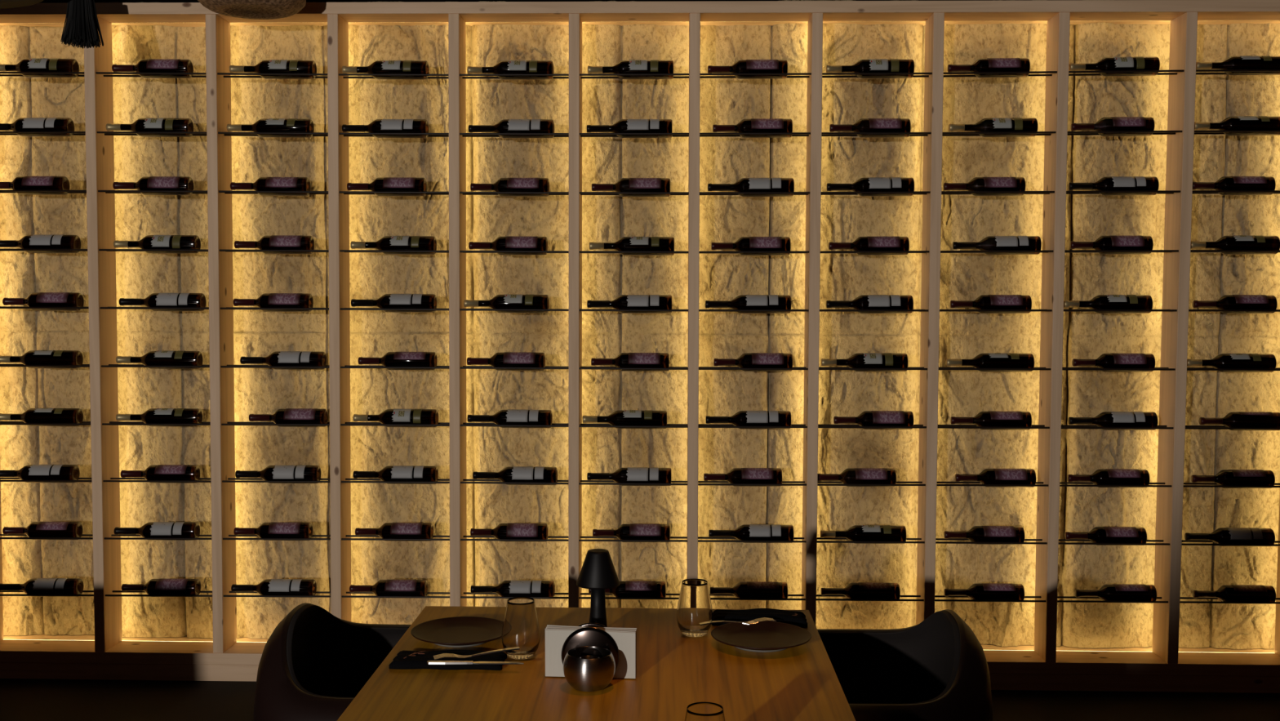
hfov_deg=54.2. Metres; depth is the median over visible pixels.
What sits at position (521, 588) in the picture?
wine bottle
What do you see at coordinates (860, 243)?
wine bottle
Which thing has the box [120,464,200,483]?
wine bottle
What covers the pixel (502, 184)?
wine bottle
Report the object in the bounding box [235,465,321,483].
wine bottle
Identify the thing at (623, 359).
wine bottle
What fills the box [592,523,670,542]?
wine bottle
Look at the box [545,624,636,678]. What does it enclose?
napkin stack
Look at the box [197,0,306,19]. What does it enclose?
pendant lamp
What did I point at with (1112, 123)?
wine bottle
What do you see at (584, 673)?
sugar bowl
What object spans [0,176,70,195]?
wine bottle
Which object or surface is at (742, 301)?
wine bottle
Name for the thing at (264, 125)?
wine bottle
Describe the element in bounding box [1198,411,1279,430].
wine bottle
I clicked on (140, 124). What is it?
wine bottle
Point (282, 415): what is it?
wine bottle
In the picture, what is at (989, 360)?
wine bottle
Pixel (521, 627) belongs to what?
glass
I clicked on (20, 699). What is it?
floor
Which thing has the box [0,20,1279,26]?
trim
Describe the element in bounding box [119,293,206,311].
wine bottle
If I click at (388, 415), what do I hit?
wine bottle
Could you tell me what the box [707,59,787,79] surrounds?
wine bottle
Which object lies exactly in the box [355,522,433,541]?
wine bottle
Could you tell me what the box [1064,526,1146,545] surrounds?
wine bottle
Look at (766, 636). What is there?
dinner plate
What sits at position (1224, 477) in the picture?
wine bottle
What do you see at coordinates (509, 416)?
wine bottle
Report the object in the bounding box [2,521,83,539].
wine bottle
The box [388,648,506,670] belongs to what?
cloth napkin
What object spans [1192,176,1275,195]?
wine bottle
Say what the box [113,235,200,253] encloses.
wine bottle
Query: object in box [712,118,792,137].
wine bottle
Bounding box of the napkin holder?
[561,622,618,669]
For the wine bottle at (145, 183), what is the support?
on the wine rack
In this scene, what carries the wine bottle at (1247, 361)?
on the wine rack
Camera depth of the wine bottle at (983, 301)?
4.48 m
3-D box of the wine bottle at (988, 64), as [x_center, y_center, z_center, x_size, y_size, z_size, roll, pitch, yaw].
[1.242,-1.044,4.461,0.284,0.069,0.068,0,3,1]
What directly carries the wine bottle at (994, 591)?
on the wine rack
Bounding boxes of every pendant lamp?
[0,0,43,8]
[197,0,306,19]
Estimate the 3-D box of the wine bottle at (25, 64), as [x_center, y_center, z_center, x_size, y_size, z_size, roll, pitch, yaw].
[-2.206,-1.064,4.549,0.309,0.070,0.068,1,3,1]
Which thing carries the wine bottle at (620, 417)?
on the wine rack
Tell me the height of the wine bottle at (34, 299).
0.068 m
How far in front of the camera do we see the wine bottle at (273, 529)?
4.60 m
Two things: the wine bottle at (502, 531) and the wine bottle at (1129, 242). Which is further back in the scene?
the wine bottle at (502, 531)
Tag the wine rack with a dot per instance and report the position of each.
(1165, 668)
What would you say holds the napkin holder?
on the dining table
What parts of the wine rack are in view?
rod, rod, rod, rod, rod, sill, rod, rod, rod, rod, rod, rod, rod, rod, rod, rod, rod, rod, rod, rod, rod, board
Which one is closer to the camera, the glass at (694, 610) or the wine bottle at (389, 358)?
the glass at (694, 610)
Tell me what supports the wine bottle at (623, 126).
on the wine rack
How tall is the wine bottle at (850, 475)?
0.068 m
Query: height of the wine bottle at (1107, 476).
0.068 m
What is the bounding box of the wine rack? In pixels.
[0,0,1279,693]
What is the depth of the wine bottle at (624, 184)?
4.49 m
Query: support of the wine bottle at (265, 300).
on the wine rack
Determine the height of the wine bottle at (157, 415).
0.068 m
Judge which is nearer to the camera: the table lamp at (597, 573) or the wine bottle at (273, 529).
the table lamp at (597, 573)
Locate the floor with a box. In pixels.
[0,678,1279,720]
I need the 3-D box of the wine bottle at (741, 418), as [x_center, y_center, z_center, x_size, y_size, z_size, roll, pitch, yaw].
[0.394,0.216,4.556,0.308,0.068,0.068,0,3,1]
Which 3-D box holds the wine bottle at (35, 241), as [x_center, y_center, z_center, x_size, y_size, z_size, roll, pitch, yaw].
[-2.216,-0.428,4.587,0.308,0.068,0.068,0,3,1]
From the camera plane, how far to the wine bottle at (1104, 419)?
4.50 m
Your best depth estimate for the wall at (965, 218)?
4.73 m
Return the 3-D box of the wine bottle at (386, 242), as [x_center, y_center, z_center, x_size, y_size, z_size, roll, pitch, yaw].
[-0.899,-0.420,4.553,0.308,0.068,0.068,0,3,1]
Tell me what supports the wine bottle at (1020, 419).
on the wine rack
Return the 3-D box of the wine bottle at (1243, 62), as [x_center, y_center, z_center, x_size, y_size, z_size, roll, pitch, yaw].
[2.128,-1.047,4.438,0.308,0.068,0.068,0,3,1]
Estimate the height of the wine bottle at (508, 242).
0.068 m
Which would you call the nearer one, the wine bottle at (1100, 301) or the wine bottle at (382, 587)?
the wine bottle at (1100, 301)
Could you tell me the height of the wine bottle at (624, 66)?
0.069 m
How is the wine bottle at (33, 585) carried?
on the wine rack
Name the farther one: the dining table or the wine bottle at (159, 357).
the wine bottle at (159, 357)
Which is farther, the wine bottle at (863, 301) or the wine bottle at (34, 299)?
the wine bottle at (34, 299)
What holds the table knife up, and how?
on the cloth napkin at (404, 660)
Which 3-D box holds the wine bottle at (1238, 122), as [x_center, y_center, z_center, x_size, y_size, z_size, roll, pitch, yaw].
[2.127,-0.835,4.451,0.308,0.068,0.068,0,3,1]
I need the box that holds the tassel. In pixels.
[60,0,103,48]
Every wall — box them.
[0,0,1279,648]
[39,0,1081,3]
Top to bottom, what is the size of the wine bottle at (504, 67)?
0.068 m
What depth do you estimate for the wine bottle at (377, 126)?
4.50 m
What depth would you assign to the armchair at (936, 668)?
2.72 m
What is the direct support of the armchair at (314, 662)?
on the floor
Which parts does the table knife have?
handle, blade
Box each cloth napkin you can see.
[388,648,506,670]
[711,608,807,627]
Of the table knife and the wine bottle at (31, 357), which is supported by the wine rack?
the wine bottle at (31, 357)
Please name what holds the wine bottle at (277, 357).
on the wine rack
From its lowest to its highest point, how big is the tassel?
0.692 m
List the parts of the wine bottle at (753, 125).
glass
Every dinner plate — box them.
[410,616,503,647]
[711,620,811,652]
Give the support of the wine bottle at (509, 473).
on the wine rack
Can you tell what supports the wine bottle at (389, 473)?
on the wine rack
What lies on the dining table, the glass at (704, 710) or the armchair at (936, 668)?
the glass at (704, 710)
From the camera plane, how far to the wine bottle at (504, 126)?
4.49 m
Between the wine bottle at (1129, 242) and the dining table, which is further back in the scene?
the wine bottle at (1129, 242)
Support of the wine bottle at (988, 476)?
on the wine rack
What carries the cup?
on the sugar bowl
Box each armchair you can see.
[253,602,410,720]
[817,608,993,720]
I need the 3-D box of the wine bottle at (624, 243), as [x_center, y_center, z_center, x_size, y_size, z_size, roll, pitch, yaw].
[-0.030,-0.415,4.531,0.308,0.068,0.068,0,3,1]
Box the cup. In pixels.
[578,655,599,658]
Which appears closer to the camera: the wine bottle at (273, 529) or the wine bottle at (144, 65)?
the wine bottle at (144, 65)
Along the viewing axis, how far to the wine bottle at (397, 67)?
4.49 m
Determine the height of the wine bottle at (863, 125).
0.068 m
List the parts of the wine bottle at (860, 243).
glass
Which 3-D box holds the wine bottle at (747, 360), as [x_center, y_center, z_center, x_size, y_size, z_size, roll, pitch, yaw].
[0.410,0.006,4.544,0.284,0.068,0.068,0,3,1]
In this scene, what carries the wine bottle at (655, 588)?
on the wine rack
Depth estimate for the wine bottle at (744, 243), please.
4.49 m
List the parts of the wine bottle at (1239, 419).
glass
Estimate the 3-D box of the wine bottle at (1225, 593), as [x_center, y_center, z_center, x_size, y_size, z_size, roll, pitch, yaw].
[2.157,0.850,4.548,0.284,0.068,0.068,0,3,1]
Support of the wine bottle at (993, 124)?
on the wine rack
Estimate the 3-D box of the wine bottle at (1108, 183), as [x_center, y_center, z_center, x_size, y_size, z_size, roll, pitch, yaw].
[1.691,-0.624,4.474,0.308,0.068,0.068,0,3,1]
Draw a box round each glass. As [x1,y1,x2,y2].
[501,596,540,658]
[676,577,712,636]
[684,701,724,720]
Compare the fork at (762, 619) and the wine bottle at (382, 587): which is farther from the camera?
the wine bottle at (382, 587)
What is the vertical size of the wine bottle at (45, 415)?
0.068 m
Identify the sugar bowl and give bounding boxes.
[563,645,615,691]
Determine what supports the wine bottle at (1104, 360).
on the wine rack
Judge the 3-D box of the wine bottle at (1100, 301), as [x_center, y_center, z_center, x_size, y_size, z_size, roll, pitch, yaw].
[1.679,-0.203,4.499,0.308,0.068,0.068,0,3,1]
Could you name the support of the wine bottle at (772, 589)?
on the wine rack
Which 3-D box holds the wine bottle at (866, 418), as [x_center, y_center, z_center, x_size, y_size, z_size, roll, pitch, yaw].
[0.847,0.217,4.545,0.284,0.068,0.068,0,3,2]
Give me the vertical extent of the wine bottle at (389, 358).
0.068 m
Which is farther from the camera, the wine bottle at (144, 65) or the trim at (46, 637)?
the trim at (46, 637)
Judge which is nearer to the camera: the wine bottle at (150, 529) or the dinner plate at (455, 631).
the dinner plate at (455, 631)
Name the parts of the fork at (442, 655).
handle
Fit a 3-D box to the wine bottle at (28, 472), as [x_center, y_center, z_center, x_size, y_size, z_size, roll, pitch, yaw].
[-2.244,0.419,4.637,0.308,0.068,0.068,0,3,1]
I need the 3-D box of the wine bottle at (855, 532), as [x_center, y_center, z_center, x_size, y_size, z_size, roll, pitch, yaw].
[0.814,0.635,4.570,0.308,0.068,0.068,0,3,1]
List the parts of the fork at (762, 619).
handle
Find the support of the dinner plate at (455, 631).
on the dining table
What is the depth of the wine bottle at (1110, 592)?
4.53 m
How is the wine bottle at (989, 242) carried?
on the wine rack
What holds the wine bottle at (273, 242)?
on the wine rack
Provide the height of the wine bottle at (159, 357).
0.068 m
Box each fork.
[433,647,519,659]
[710,617,776,624]
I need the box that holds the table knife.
[426,660,524,664]
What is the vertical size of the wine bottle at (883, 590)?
0.068 m
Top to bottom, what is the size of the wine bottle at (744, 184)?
0.069 m
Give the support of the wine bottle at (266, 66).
on the wine rack
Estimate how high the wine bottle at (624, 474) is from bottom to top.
0.068 m
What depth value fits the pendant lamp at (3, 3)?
4.15 m
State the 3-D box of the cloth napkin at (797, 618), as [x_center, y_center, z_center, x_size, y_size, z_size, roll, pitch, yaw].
[0.250,0.537,2.625,0.199,0.022,0.079,0,3,4]
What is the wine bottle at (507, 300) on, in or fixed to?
on the wine rack
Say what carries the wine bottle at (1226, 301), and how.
on the wine rack
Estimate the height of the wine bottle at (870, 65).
0.068 m
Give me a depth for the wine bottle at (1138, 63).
4.42 m
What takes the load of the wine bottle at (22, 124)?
on the wine rack
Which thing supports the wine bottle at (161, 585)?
on the wine rack
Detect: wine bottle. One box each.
[0,58,79,77]
[0,117,75,136]
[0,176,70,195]
[0,234,81,253]
[0,350,83,368]
[0,407,83,426]
[0,464,79,482]
[0,577,84,596]
[2,292,84,311]
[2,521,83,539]
[106,118,194,137]
[111,58,193,78]
[112,176,194,195]
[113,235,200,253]
[113,521,199,540]
[115,350,203,368]
[115,408,202,426]
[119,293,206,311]
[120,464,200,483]
[121,577,200,594]
[226,118,314,137]
[229,59,316,79]
[230,177,311,195]
[231,578,316,597]
[233,293,313,311]
[233,521,312,540]
[234,235,314,253]
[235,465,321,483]
[240,351,326,369]
[248,408,328,426]
[342,60,429,79]
[342,119,428,137]
[346,177,426,195]
[349,579,427,598]
[350,235,436,254]
[351,293,436,312]
[352,408,438,426]
[352,465,438,484]
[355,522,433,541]
[358,351,437,370]
[463,293,549,312]
[466,60,553,79]
[466,351,545,370]
[466,408,552,427]
[468,119,554,137]
[468,235,547,254]
[470,177,549,196]
[470,523,548,541]
[470,579,555,596]
[472,466,557,484]
[582,409,666,428]
[586,119,672,137]
[586,294,671,313]
[586,466,671,485]
[587,60,673,79]
[588,580,666,597]
[589,236,674,255]
[591,177,670,196]
[591,352,669,371]
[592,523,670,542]
[703,467,782,486]
[705,294,791,313]
[706,410,791,429]
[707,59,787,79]
[707,177,794,196]
[708,524,793,542]
[709,581,787,598]
[711,236,791,255]
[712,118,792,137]
[713,352,792,371]
[817,467,896,486]
[820,524,906,543]
[820,582,900,599]
[821,352,908,371]
[826,58,914,78]
[826,177,914,196]
[826,294,913,313]
[828,235,909,255]
[829,118,911,137]
[833,410,913,429]
[942,177,1026,195]
[943,525,1025,544]
[943,582,1024,602]
[946,57,1030,77]
[946,352,1034,371]
[948,117,1038,137]
[949,294,1031,313]
[950,411,1031,429]
[951,235,1041,254]
[955,468,1035,487]
[1063,294,1152,313]
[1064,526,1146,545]
[1066,468,1150,487]
[1067,176,1159,195]
[1067,411,1158,430]
[1068,56,1159,76]
[1069,235,1153,254]
[1070,116,1155,136]
[1071,353,1155,372]
[1074,583,1156,603]
[1184,527,1275,546]
[1186,353,1276,372]
[1191,235,1279,254]
[1191,294,1277,313]
[1191,469,1275,488]
[1191,584,1275,604]
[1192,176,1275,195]
[1194,115,1279,135]
[1195,55,1279,75]
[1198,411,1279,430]
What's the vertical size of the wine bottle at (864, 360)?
0.068 m
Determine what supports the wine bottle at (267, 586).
on the wine rack
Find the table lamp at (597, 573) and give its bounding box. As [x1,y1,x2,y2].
[576,548,619,626]
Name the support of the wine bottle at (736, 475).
on the wine rack
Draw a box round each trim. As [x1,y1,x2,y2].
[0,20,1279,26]
[3,633,1274,653]
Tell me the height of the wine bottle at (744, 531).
0.068 m
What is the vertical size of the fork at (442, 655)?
0.011 m
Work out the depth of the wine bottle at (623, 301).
4.52 m
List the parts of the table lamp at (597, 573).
lamp shade, stem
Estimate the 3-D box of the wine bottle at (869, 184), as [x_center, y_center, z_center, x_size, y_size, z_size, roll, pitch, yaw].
[0.827,-0.624,4.496,0.309,0.070,0.068,0,3,1]
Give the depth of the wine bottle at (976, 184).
4.46 m
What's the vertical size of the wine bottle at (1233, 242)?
0.068 m
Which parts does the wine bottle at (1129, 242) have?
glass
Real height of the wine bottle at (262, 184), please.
0.068 m
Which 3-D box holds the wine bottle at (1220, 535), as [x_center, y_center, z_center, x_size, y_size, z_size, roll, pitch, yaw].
[2.135,0.640,4.536,0.308,0.068,0.068,0,3,1]
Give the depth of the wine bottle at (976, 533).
4.53 m
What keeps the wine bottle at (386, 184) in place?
on the wine rack
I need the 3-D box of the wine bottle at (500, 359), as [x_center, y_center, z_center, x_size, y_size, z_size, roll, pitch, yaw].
[-0.490,0.003,4.567,0.284,0.068,0.068,0,3,1]
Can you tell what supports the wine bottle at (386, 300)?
on the wine rack
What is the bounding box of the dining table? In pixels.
[337,605,855,720]

